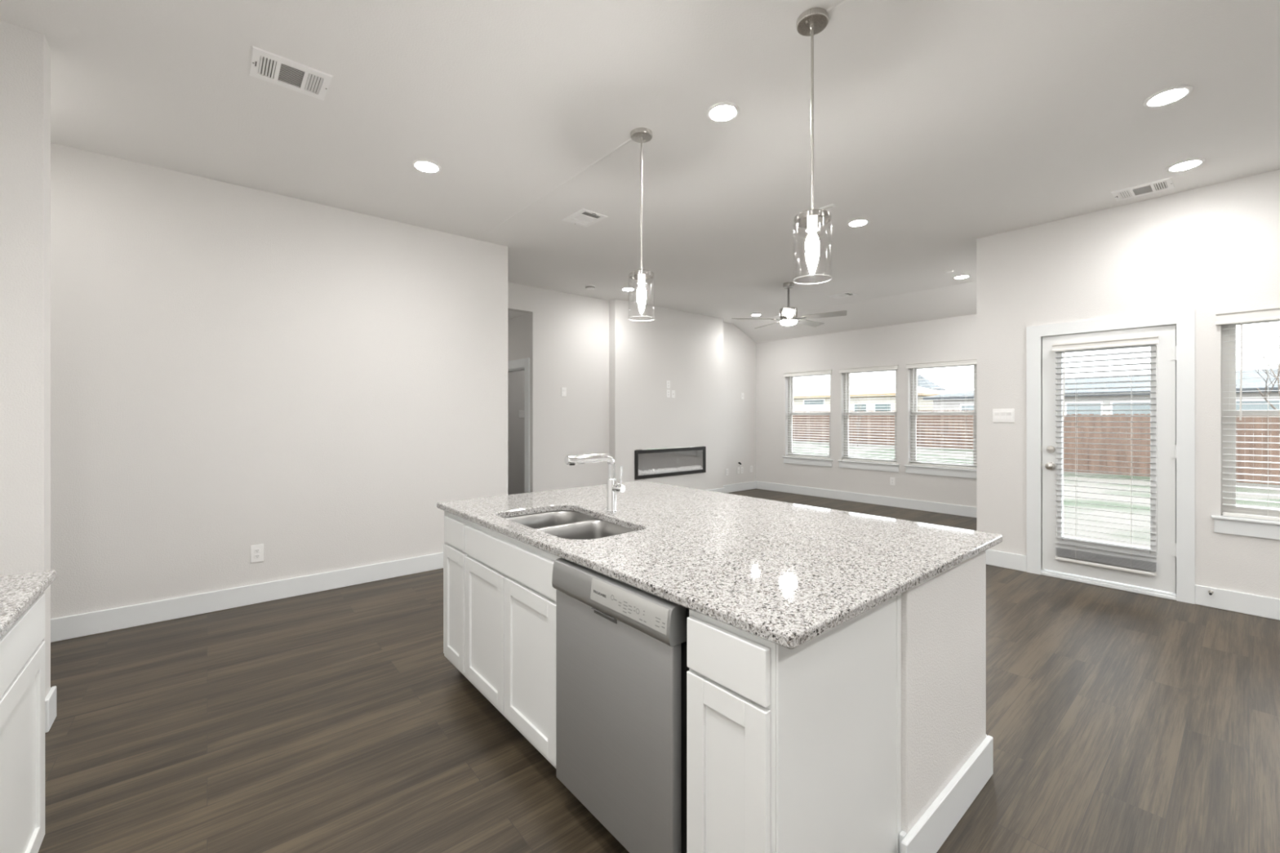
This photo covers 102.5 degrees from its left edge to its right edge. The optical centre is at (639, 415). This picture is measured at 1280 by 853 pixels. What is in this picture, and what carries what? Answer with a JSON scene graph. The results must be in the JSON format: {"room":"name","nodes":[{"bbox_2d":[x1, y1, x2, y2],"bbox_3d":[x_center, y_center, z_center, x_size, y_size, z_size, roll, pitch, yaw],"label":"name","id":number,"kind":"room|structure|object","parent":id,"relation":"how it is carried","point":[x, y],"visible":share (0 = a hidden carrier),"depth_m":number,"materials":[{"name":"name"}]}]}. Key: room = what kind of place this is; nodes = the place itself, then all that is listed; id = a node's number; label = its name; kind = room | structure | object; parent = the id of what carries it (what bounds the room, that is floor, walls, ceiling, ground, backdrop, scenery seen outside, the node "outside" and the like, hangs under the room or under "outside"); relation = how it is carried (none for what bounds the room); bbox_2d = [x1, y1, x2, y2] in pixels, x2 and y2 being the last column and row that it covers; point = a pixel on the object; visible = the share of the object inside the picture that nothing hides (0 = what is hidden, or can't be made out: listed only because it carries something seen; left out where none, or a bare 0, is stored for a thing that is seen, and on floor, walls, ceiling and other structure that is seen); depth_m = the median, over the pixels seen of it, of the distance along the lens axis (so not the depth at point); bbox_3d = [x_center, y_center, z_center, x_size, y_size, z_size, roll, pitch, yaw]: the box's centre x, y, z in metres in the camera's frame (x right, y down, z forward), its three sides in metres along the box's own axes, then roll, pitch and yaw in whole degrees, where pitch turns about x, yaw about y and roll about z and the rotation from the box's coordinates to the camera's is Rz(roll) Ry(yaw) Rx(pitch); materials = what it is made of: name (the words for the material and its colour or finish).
{"room":"kitchen","nodes":[
{"label":"kitchen","id":0,"kind":"room"},
{"bbox_2d":[0,19,50,697],"bbox_3d":[-2.751,-0.148,2.076,0.470,2.987,0.120,0,0,-40],"label":"wall","id":1,"kind":"structure","parent":0,"point":[24,53],"depth_m":2.15,"materials":[{"name":"white paint"}]},
{"bbox_2d":[44,686,56,733],"bbox_3d":[-2.744,1.276,2.081,0.486,0.138,0.152,0,0,-40],"label":"baseboard","id":2,"kind":"structure","parent":1,"relation":"attached to","point":[51,699],"depth_m":2.21,"materials":[{"name":"white wood"}]},
{"bbox_2d":[50,142,507,618],"bbox_3d":[-3.594,-0.148,5.202,3.210,2.987,3.413,0,0,-40],"label":"wall","id":3,"kind":"structure","parent":0,"point":[234,368],"depth_m":3.65,"materials":[{"name":"white paint"}]},
{"bbox_2d":[50,552,443,642],"bbox_3d":[-3.518,1.276,5.124,3.226,0.138,3.229,0,0,-40],"label":"baseboard","id":4,"kind":"structure","parent":3,"relation":"attached to","point":[74,626],"depth_m":3.57,"materials":[{"name":"white wood"}]},
{"bbox_2d":[250,543,263,563],"bbox_3d":[-2.744,0.989,3.680,0.076,0.125,0.009,0,0,-40],"label":"wall outlet","id":5,"kind":"object","parent":3,"relation":"attached to","point":[256,551],"visible":1,"depth_m":3.68,"materials":[{"name":"white plastic"}]},
{"bbox_2d":[253,548,260,552],"bbox_3d":[-2.743,0.969,3.678,0.034,0.027,0.004,0,0,-40],"label":"receptacle","id":6,"kind":"object","parent":5,"relation":"attached to","point":[255,550],"depth_m":3.68,"materials":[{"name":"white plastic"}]},
{"bbox_2d":[253,554,260,558],"bbox_3d":[-2.743,1.009,3.678,0.034,0.027,0.004,0,0,-40],"label":"receptacle","id":7,"kind":"object","parent":5,"relation":"attached to","point":[255,556],"depth_m":3.68,"materials":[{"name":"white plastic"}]},
{"bbox_2d":[475,0,847,239],"bbox_3d":[0.363,-1.621,2.521,0.024,0.004,5.787,0,0,-40],"label":"trim","id":8,"kind":"structure","parent":3,"relation":"attached to","point":[841,2],"depth_m":3.44,"materials":[{"name":"white paint"}]},
{"bbox_2d":[507,310,527,319],"bbox_3d":[-1.655,-1.340,7.711,2.990,0.070,2.075,0,0,-40],"label":"ceiling","id":9,"kind":"structure","parent":0,"point":[511,314],"depth_m":6.59,"materials":[{"name":"white paint"}]},
{"bbox_2d":[507,282,608,492],"bbox_3d":[-1.234,-0.148,6.630,2.240,2.987,0.120,0,0,-40],"label":"wall","id":10,"kind":"structure","parent":0,"point":[568,333],"depth_m":6.76,"materials":[{"name":"white paint"}]},
{"bbox_2d":[561,387,566,396],"bbox_3d":[-0.999,-0.310,6.743,0.074,0.116,0.012,0,0,-40],"label":"light switch","id":11,"kind":"object","parent":10,"relation":"attached to","point":[563,389],"visible":1,"depth_m":6.74,"materials":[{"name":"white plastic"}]},
{"bbox_2d":[507,313,647,494],"bbox_3d":[-1.655,0.010,7.711,2.990,2.670,2.075,0,0,-40],"label":"wall","id":12,"kind":"structure","parent":0,"point":[517,326],"depth_m":7.99,"materials":[{"name":"white paint"}]},
{"bbox_2d":[507,357,529,493],"bbox_3d":[-1.691,0.305,6.943,0.138,2.080,1.034,0,0,-40],"label":"trim","id":13,"kind":"structure","parent":12,"relation":"attached to","point":[513,366],"depth_m":6.55,"materials":[{"name":"white wood"}]},
{"bbox_2d":[0,0,1279,342],"bbox_3d":[1.712,-1.507,3.242,9.098,0.510,9.450,0,0,-40],"label":"ceiling","id":14,"kind":"structure","parent":0,"point":[944,126],"depth_m":2.79,"materials":[{"name":"white paint"}]},
{"bbox_2d":[248,45,333,100],"bbox_3d":[-1.661,-1.618,2.445,0.308,0.008,0.246,0,0,-40],"label":"ceiling vent","id":15,"kind":"object","parent":14,"relation":"in","point":[265,65],"visible":1,"depth_m":2.43,"materials":[{"name":"white plastic"}]},
{"bbox_2d":[411,159,441,173],"bbox_3d":[-1.388,-1.615,3.340,0.178,0.013,0.178,0,0,-40],"label":"recessed light","id":16,"kind":"object","parent":14,"relation":"in","point":[422,165],"visible":1,"depth_m":3.32,"materials":[{"name":"white plastic"}]},
{"bbox_2d":[561,208,607,226],"bbox_3d":[-0.453,-1.618,4.216,0.246,0.008,0.308,0,0,-40],"label":"ceiling vent","id":17,"kind":"object","parent":14,"relation":"in","point":[583,217],"visible":1,"depth_m":4.21,"materials":[{"name":"white plastic"}]},
{"bbox_2d":[585,284,595,289],"bbox_3d":[-0.623,-1.601,6.423,0.124,0.042,0.124,0,0,-40],"label":"smoke detector","id":18,"kind":"object","parent":14,"relation":"attached to","point":[587,286],"visible":1,"depth_m":6.38,"materials":[{"name":"white plastic"}]},
{"bbox_2d":[621,287,635,291],"bbox_3d":[-0.152,-1.615,6.583,0.178,0.013,0.178,0,0,-40],"label":"recessed light","id":19,"kind":"object","parent":14,"relation":"in","point":[627,289],"visible":1,"depth_m":6.55,"materials":[{"name":"white"}]},
{"bbox_2d":[628,127,654,320],"bbox_3d":[0.009,-1.089,2.951,0.150,1.066,0.150,0,0,-40],"label":"pendant lamp","id":20,"kind":"object","parent":14,"relation":"hanging from","point":[639,135],"visible":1,"depth_m":2.94,"materials":[{"name":"silver metal"}]},
{"bbox_2d":[637,274,645,284],"bbox_3d":[0.009,-0.785,2.951,0.048,0.056,0.048,0,0,-40],"label":"socket","id":21,"kind":"object","parent":20,"relation":"attached to","point":[641,277],"depth_m":2.93,"materials":[{"name":"white plastic"}]},
{"bbox_2d":[706,102,739,122],"bbox_3d":[0.444,-1.615,2.744,0.178,0.013,0.178,0,0,-40],"label":"recessed light","id":22,"kind":"object","parent":14,"relation":"in","point":[721,112],"visible":1,"depth_m":2.73,"materials":[{"name":"white"}]},
{"bbox_2d":[751,313,761,315],"bbox_3d":[1.868,-1.615,8.259,0.178,0.013,0.178,0,0,-40],"label":"recessed light","id":23,"kind":"object","parent":14,"relation":"in","point":[753,314],"visible":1,"depth_m":8.22,"materials":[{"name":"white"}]},
{"bbox_2d":[732,282,846,328],"bbox_3d":[1.868,-1.366,6.322,1.290,0.512,1.323,0,0,-40],"label":"ceiling fan","id":24,"kind":"object","parent":14,"relation":"hanging from","point":[788,315],"visible":1,"depth_m":6.23,"materials":[{"name":"silver metal"}]},
{"bbox_2d":[793,7,831,284],"bbox_3d":[0.706,-1.089,2.103,0.150,1.066,0.150,0,0,33],"label":"pendant lamp","id":25,"kind":"object","parent":14,"relation":"hanging from","point":[812,21],"visible":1,"depth_m":2.10,"materials":[{"name":"silver metal"}]},
{"bbox_2d":[806,215,818,231],"bbox_3d":[0.706,-0.785,2.103,0.048,0.056,0.048,0,0,33],"label":"socket","id":26,"kind":"object","parent":25,"relation":"attached to","point":[811,220],"depth_m":2.09,"materials":[{"name":"white plastic"}]},
{"bbox_2d":[818,204,836,209],"bbox_3d":[1.460,-1.617,3.993,0.060,0.010,0.124,0,0,-40],"label":"ceiling plate","id":27,"kind":"object","parent":14,"relation":"attached to","point":[831,206],"visible":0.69,"depth_m":3.98,"materials":[{"name":"white plastic"}]},
{"bbox_2d":[826,291,857,298],"bbox_3d":[2.725,-1.618,6.914,0.246,0.008,0.308,0,0,-40],"label":"ceiling vent","id":28,"kind":"object","parent":14,"relation":"in","point":[844,294],"visible":1,"depth_m":6.89,"materials":[{"name":"white plastic"}]},
{"bbox_2d":[846,218,869,226],"bbox_3d":[1.834,-1.615,4.318,0.178,0.013,0.178,0,0,-40],"label":"recessed light","id":29,"kind":"object","parent":14,"relation":"in","point":[858,222],"visible":1,"depth_m":4.30,"materials":[{"name":"white"}]},
{"bbox_2d":[944,269,953,273],"bbox_3d":[3.454,-1.611,5.741,0.090,0.022,0.090,0,0,-40],"label":"ceiling sensor","id":30,"kind":"object","parent":14,"relation":"attached to","point":[947,271],"visible":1,"depth_m":5.71,"materials":[{"name":"white plastic"}]},
{"bbox_2d":[952,275,970,279],"bbox_3d":[3.759,-1.615,6.002,0.178,0.013,0.178,0,0,-40],"label":"recessed light","id":31,"kind":"object","parent":14,"relation":"in","point":[959,277],"visible":1,"depth_m":5.98,"materials":[{"name":"white"}]},
{"bbox_2d":[1111,177,1175,201],"bbox_3d":[3.609,-1.618,3.686,0.246,0.008,0.308,0,0,-40],"label":"ceiling vent","id":32,"kind":"object","parent":14,"relation":"in","point":[1166,184],"visible":1,"depth_m":3.68,"materials":[{"name":"white plastic"}]},
{"bbox_2d":[1142,84,1193,107],"bbox_3d":[2.680,-1.615,2.608,0.178,0.013,0.178,0,0,-40],"label":"recessed light","id":33,"kind":"object","parent":14,"relation":"in","point":[1169,95],"visible":1,"depth_m":2.59,"materials":[{"name":"white"}]},
{"bbox_2d":[1165,158,1205,172],"bbox_3d":[3.530,-1.615,3.324,0.178,0.013,0.178,0,0,-40],"label":"recessed light","id":34,"kind":"object","parent":14,"relation":"in","point":[1184,165],"visible":1,"depth_m":3.31,"materials":[{"name":"white"}]},
{"bbox_2d":[38,488,1279,852],"bbox_3d":[1.085,1.405,3.956,9.058,0.120,11.350,0,0,-40],"label":"floor","id":35,"kind":"structure","parent":0,"point":[339,720],"depth_m":2.18,"materials":[{"name":"brown wood"}]},
{"bbox_2d":[0,593,44,852],"bbox_3d":[-1.792,0.914,1.076,0.646,0.862,0.514,0,0,-40],"label":"base cabinet","id":36,"kind":"object","parent":35,"relation":"on","point":[22,649],"visible":0.87,"depth_m":1.31,"materials":[{"name":"paint"}]},
{"bbox_2d":[0,569,56,638],"bbox_3d":[-1.626,0.468,0.892,0.661,0.029,1.080,0,0,-40],"label":"countertop","id":37,"kind":"structure","parent":36,"relation":"on","point":[19,592],"depth_m":1.32,"materials":[{"name":"stone"}]},
{"bbox_2d":[443,511,467,679],"bbox_3d":[-0.698,0.914,2.722,0.599,0.862,0.317,0,0,-40],"label":"base cabinet","id":38,"kind":"object","parent":35,"relation":"on","point":[454,545],"visible":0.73,"depth_m":2.52,"materials":[{"name":"paint"}]},
{"bbox_2d":[464,520,560,768],"bbox_3d":[-0.326,0.914,2.280,0.599,0.862,0.837,0,0,-40],"label":"base cabinet","id":39,"kind":"object","parent":35,"relation":"on","point":[510,594],"visible":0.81,"depth_m":2.03,"materials":[{"name":"paint"}]},
{"bbox_2d":[551,557,688,852],"bbox_3d":[0.124,0.917,1.711,0.604,0.856,0.606,0,0,-40],"label":"dishwasher","id":40,"kind":"object","parent":35,"relation":"on","point":[621,648],"visible":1,"depth_m":1.47,"materials":[{"name":"silver metal"}]},
{"bbox_2d":[680,608,688,852],"bbox_3d":[0.149,0.873,1.733,0.538,0.745,0.598,0,0,-40],"label":"tub","id":41,"kind":"object","parent":40,"relation":"in","point":[685,668],"depth_m":1.35,"materials":[{"name":"black metal"}]},
{"bbox_2d":[686,593,901,852],"bbox_3d":[0.436,0.914,1.396,0.624,0.862,0.268,0,0,-40],"label":"base cabinet","id":42,"kind":"object","parent":35,"relation":"on","point":[797,749],"visible":0.8,"depth_m":1.23,"materials":[{"name":"paint"}]},
{"bbox_2d":[608,298,723,489],"bbox_3d":[0.415,-0.148,7.984,2.273,2.987,0.337,0,0,-40],"label":"wall","id":43,"kind":"structure","parent":0,"point":[683,348],"depth_m":7.74,"materials":[{"name":"white paint"}]},
{"bbox_2d":[666,380,670,388],"bbox_3d":[0.428,-0.470,7.769,0.072,0.116,0.009,0,0,-40],"label":"wall outlet","id":44,"kind":"object","parent":43,"relation":"attached to","point":[668,382],"visible":1,"depth_m":7.76,"materials":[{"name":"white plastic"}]},
{"bbox_2d":[666,389,670,397],"bbox_3d":[0.428,-0.333,7.769,0.072,0.116,0.009,0,0,-40],"label":"wall outlet","id":45,"kind":"object","parent":43,"relation":"attached to","point":[668,391],"visible":1,"depth_m":7.76,"materials":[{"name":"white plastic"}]},
{"bbox_2d":[634,446,706,479],"bbox_3d":[0.448,0.708,7.869,1.477,0.418,0.162,0,0,-40],"label":"electric fireplace","id":46,"kind":"object","parent":43,"relation":"in","point":[655,463],"visible":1,"depth_m":7.88,"materials":[{"name":"black metal"}]},
{"bbox_2d":[671,390,675,398],"bbox_3d":[0.508,-0.327,7.837,0.072,0.116,0.008,0,0,-40],"label":"data plate","id":47,"kind":"object","parent":43,"relation":"attached to","point":[673,391],"visible":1,"depth_m":7.84,"materials":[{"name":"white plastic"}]},
{"bbox_2d":[723,321,755,485],"bbox_3d":[1.688,-0.148,9.166,1.298,2.987,0.120,0,0,-40],"label":"wall","id":48,"kind":"structure","parent":0,"point":[739,349],"depth_m":9.14,"materials":[{"name":"white paint"}]},
{"bbox_2d":[705,480,756,493],"bbox_3d":[0.900,1.276,8.287,3.437,0.138,0.208,0,0,-40],"label":"baseboard","id":49,"kind":"structure","parent":48,"relation":"attached to","point":[750,485],"depth_m":9.09,"materials":[{"name":"white wood"}]},
{"bbox_2d":[755,314,976,506],"bbox_3d":[3.567,-0.005,7.906,0.150,2.700,4.510,0,0,-40],"label":"wall","id":50,"kind":"structure","parent":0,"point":[954,338],"depth_m":8.07,"materials":[{"name":"white paint"}]},
{"bbox_2d":[782,373,832,466],"bbox_3d":[2.866,0.050,8.708,0.177,1.566,0.940,0,0,-40],"label":"window","id":51,"kind":"structure","parent":50,"relation":"attached to","point":[788,460],"depth_m":8.86,"materials":[{"name":"plastic"}]},
{"bbox_2d":[783,368,831,459],"bbox_3d":[2.838,-0.019,8.684,0.090,1.464,0.894,0,0,-40],"label":"window blind","id":52,"kind":"object","parent":50,"relation":"attached to","point":[828,371],"visible":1,"depth_m":8.70,"materials":[{"name":"white plastic"}]},
{"bbox_2d":[756,480,976,517],"bbox_3d":[3.515,1.276,7.838,0.016,0.138,4.234,0,0,-40],"label":"baseboard","id":53,"kind":"structure","parent":50,"relation":"attached to","point":[954,509],"depth_m":7.77,"materials":[{"name":"white wood"}]},
{"bbox_2d":[837,369,899,472],"bbox_3d":[3.538,0.050,7.911,0.177,1.566,0.955,0,0,-40],"label":"window","id":54,"kind":"structure","parent":50,"relation":"attached to","point":[886,467],"depth_m":7.98,"materials":[{"name":"plastic"}]},
{"bbox_2d":[839,364,898,463],"bbox_3d":[3.510,-0.019,7.887,0.090,1.464,0.909,0,0,-40],"label":"window blind","id":55,"kind":"object","parent":50,"relation":"attached to","point":[895,366],"visible":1,"depth_m":7.88,"materials":[{"name":"white plastic"}]},
{"bbox_2d":[889,477,894,485],"bbox_3d":[3.731,0.973,7.588,0.009,0.116,0.072,0,0,-40],"label":"wall outlet","id":56,"kind":"object","parent":50,"relation":"attached to","point":[891,479],"visible":1,"depth_m":7.58,"materials":[{"name":"white plastic"}]},
{"bbox_2d":[904,364,976,479],"bbox_3d":[4.199,0.050,7.127,0.177,1.566,0.955,0,0,-40],"label":"window","id":57,"kind":"structure","parent":50,"relation":"attached to","point":[917,469],"depth_m":7.19,"materials":[{"name":"plastic"}]},
{"bbox_2d":[906,358,976,469],"bbox_3d":[4.170,-0.019,7.103,0.090,1.464,0.909,0,0,-40],"label":"window blind","id":58,"kind":"object","parent":50,"relation":"attached to","point":[972,361],"visible":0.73,"depth_m":7.11,"materials":[{"name":"white plastic"}]},
{"bbox_2d":[901,550,986,833],"bbox_3d":[0.371,0.914,2.494,0.690,0.862,2.064,0,0,-40],"label":"wall","id":59,"kind":"structure","parent":0,"point":[944,616],"depth_m":1.64,"materials":[{"name":"white paint"}]},
{"bbox_2d":[436,480,1002,648],"bbox_3d":[0.160,0.468,2.318,1.404,0.029,2.132,0,0,-40],"label":"countertop","id":60,"kind":"structure","parent":59,"relation":"on","point":[786,575],"depth_m":1.72,"materials":[{"name":"stone"}]},
{"bbox_2d":[502,510,635,539],"bbox_3d":[-0.306,0.590,2.242,0.470,0.214,0.780,0,0,-40],"label":"sink","id":61,"kind":"object","parent":60,"relation":"in","point":[565,524],"visible":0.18,"depth_m":2.36,"materials":[{"name":"silver metal"}]},
{"bbox_2d":[564,453,625,513],"bbox_3d":[-0.200,0.314,2.328,0.273,0.278,0.102,0,0,-40],"label":"kitchen faucet","id":62,"kind":"object","parent":60,"relation":"on","point":[612,487],"visible":1,"depth_m":2.38,"materials":[{"name":"silver metal"}]},
{"bbox_2d":[898,734,993,852],"bbox_3d":[0.359,1.275,2.486,0.754,0.140,2.102,0,0,-40],"label":"baseboard","id":63,"kind":"structure","parent":59,"relation":"attached to","point":[931,830],"depth_m":1.65,"materials":[{"name":"white wood"}]},
{"bbox_2d":[976,168,1279,599],"bbox_3d":[4.696,-0.148,2.920,0.150,2.987,4.810,0,0,-40],"label":"wall","id":64,"kind":"structure","parent":0,"point":[1210,250],"depth_m":3.90,"materials":[{"name":"white paint"}]},
{"bbox_2d":[992,408,1014,422],"bbox_3d":[3.218,0.001,4.548,0.012,0.119,0.162,0,0,-40],"label":"light switch","id":65,"kind":"object","parent":64,"relation":"attached to","point":[998,415],"visible":1,"depth_m":4.54,"materials":[{"name":"white plastic"}]},
{"bbox_2d":[995,412,999,419],"bbox_3d":[3.186,0.001,4.582,0.006,0.068,0.033,0,0,-40],"label":"rocker switch","id":66,"kind":"object","parent":65,"relation":"attached to","point":[997,414],"depth_m":4.58,"materials":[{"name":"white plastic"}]},
{"bbox_2d":[1000,412,1005,419],"bbox_3d":[3.216,0.001,4.546,0.006,0.068,0.033,0,0,-40],"label":"rocker switch","id":67,"kind":"object","parent":65,"relation":"attached to","point":[1002,414],"depth_m":4.55,"materials":[{"name":"white plastic"}]},
{"bbox_2d":[1007,411,1011,419],"bbox_3d":[3.246,0.001,4.511,0.006,0.068,0.033,0,0,-40],"label":"rocker switch","id":68,"kind":"object","parent":65,"relation":"attached to","point":[1009,413],"depth_m":4.51,"materials":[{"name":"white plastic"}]},
{"bbox_2d":[986,549,1026,572],"bbox_3d":[3.238,1.276,4.598,0.116,0.138,0.395,0,0,-40],"label":"baseboard","id":69,"kind":"structure","parent":64,"relation":"attached to","point":[993,557],"depth_m":4.52,"materials":[{"name":"white wood"}]},
{"bbox_2d":[1040,324,1176,600],"bbox_3d":[3.687,0.341,4.069,0.212,2.008,0.800,0,0,-40],"label":"door","id":70,"kind":"structure","parent":64,"relation":"in","point":[1163,585],"depth_m":3.91,"materials":[{"name":"paint"}]},
{"bbox_2d":[1052,335,1159,576],"bbox_3d":[3.628,0.298,4.024,0.072,1.777,0.620,0,0,-40],"label":"door blind","id":71,"kind":"object","parent":70,"relation":"attached to","point":[1151,340],"visible":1,"depth_m":4.01,"materials":[{"name":"white plastic"}]},
{"bbox_2d":[1026,308,1195,604],"bbox_3d":[3.643,0.291,4.039,0.018,2.107,0.982,0,0,-40],"label":"trim","id":72,"kind":"structure","parent":64,"relation":"attached to","point":[1184,320],"depth_m":3.74,"materials":[{"name":"white wood"}]},
{"bbox_2d":[1195,584,1279,620],"bbox_3d":[5.072,1.276,2.346,0.016,0.138,3.449,0,0,-40],"label":"baseboard","id":73,"kind":"structure","parent":64,"relation":"attached to","point":[1228,600],"depth_m":3.50,"materials":[{"name":"white wood"}]},
{"bbox_2d":[1210,319,1279,540],"bbox_3d":[4.367,0.061,3.281,0.177,1.513,0.957,0,0,-40],"label":"window","id":74,"kind":"structure","parent":64,"relation":"in","point":[1259,528],"depth_m":3.59,"materials":[{"name":"plastic"}]},
{"bbox_2d":[1215,306,1279,521],"bbox_3d":[4.339,-0.009,3.257,0.090,1.415,0.911,0,0,-40],"label":"window blind","id":75,"kind":"object","parent":74,"relation":"attached to","point":[1268,313],"visible":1,"depth_m":3.48,"materials":[{"name":"white plastic"}]},
{"label":"outside","id":76,"kind":"structure","parent":0,"visible":0},
{"bbox_2d":[647,440,1279,547],"bbox_3d":[10.757,1.845,22.148,105.000,0.100,100.000,0,0,-40],"label":"ground","id":77,"kind":"structure","parent":76,"point":[1143,517],"depth_m":11.24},
{"bbox_2d":[849,399,869,446],"bbox_3d":[12.225,0.348,28.926,1.637,2.897,0.949,0,0,-35],"label":"bare tree","id":78,"kind":"object","parent":77,"relation":"on","point":[855,399],"visible":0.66,"depth_m":28.98,"materials":[{"name":"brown plant"}]},
{"bbox_2d":[793,377,951,412],"bbox_3d":[16.582,-0.590,43.148,9.820,4.770,16.240,0,0,-40],"label":"neighbor house","id":79,"kind":"structure","parent":77,"relation":"on","point":[813,400],"depth_m":38.60,"materials":[{"name":"beige"}]},
{"bbox_2d":[792,410,973,448],"bbox_3d":[12.391,0.739,34.459,0.080,2.052,21.363,0,0,-35],"label":"wooden fence","id":80,"kind":"object","parent":77,"relation":"on","point":[966,419],"visible":0.47,"depth_m":30.69,"materials":[{"name":"brown wood"}]},
{"bbox_2d":[917,373,946,390],"bbox_3d":[26.306,-1.052,48.370,3.420,5.695,3.390,0,0,-40],"label":"neighbor house","id":81,"kind":"structure","parent":77,"relation":"on","point":[927,384],"depth_m":47.32,"materials":[{"name":"beige"}]},
{"bbox_2d":[923,368,1279,460],"bbox_3d":[29.335,-0.195,24.143,10.820,3.980,25.940,0,0,-40],"label":"neighbor house","id":82,"kind":"structure","parent":77,"relation":"on","point":[1251,397],"depth_m":24.45,"materials":[{"name":"brick"}]},
{"bbox_2d":[1063,413,1279,484],"bbox_3d":[18.854,0.854,9.945,0.080,1.822,18.900,0,0,-40],"label":"wooden fence","id":83,"kind":"object","parent":77,"relation":"on","point":[1244,420],"visible":0.35,"depth_m":15.06,"materials":[{"name":"brown wood"}]},
{"bbox_2d":[1237,322,1279,409],"bbox_3d":[19.854,-0.789,15.690,2.975,5.172,1.901,0,0,12],"label":"bare tree","id":84,"kind":"object","parent":77,"relation":"on","point":[1278,365],"visible":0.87,"depth_m":15.87,"materials":[{"name":"brown plant"}]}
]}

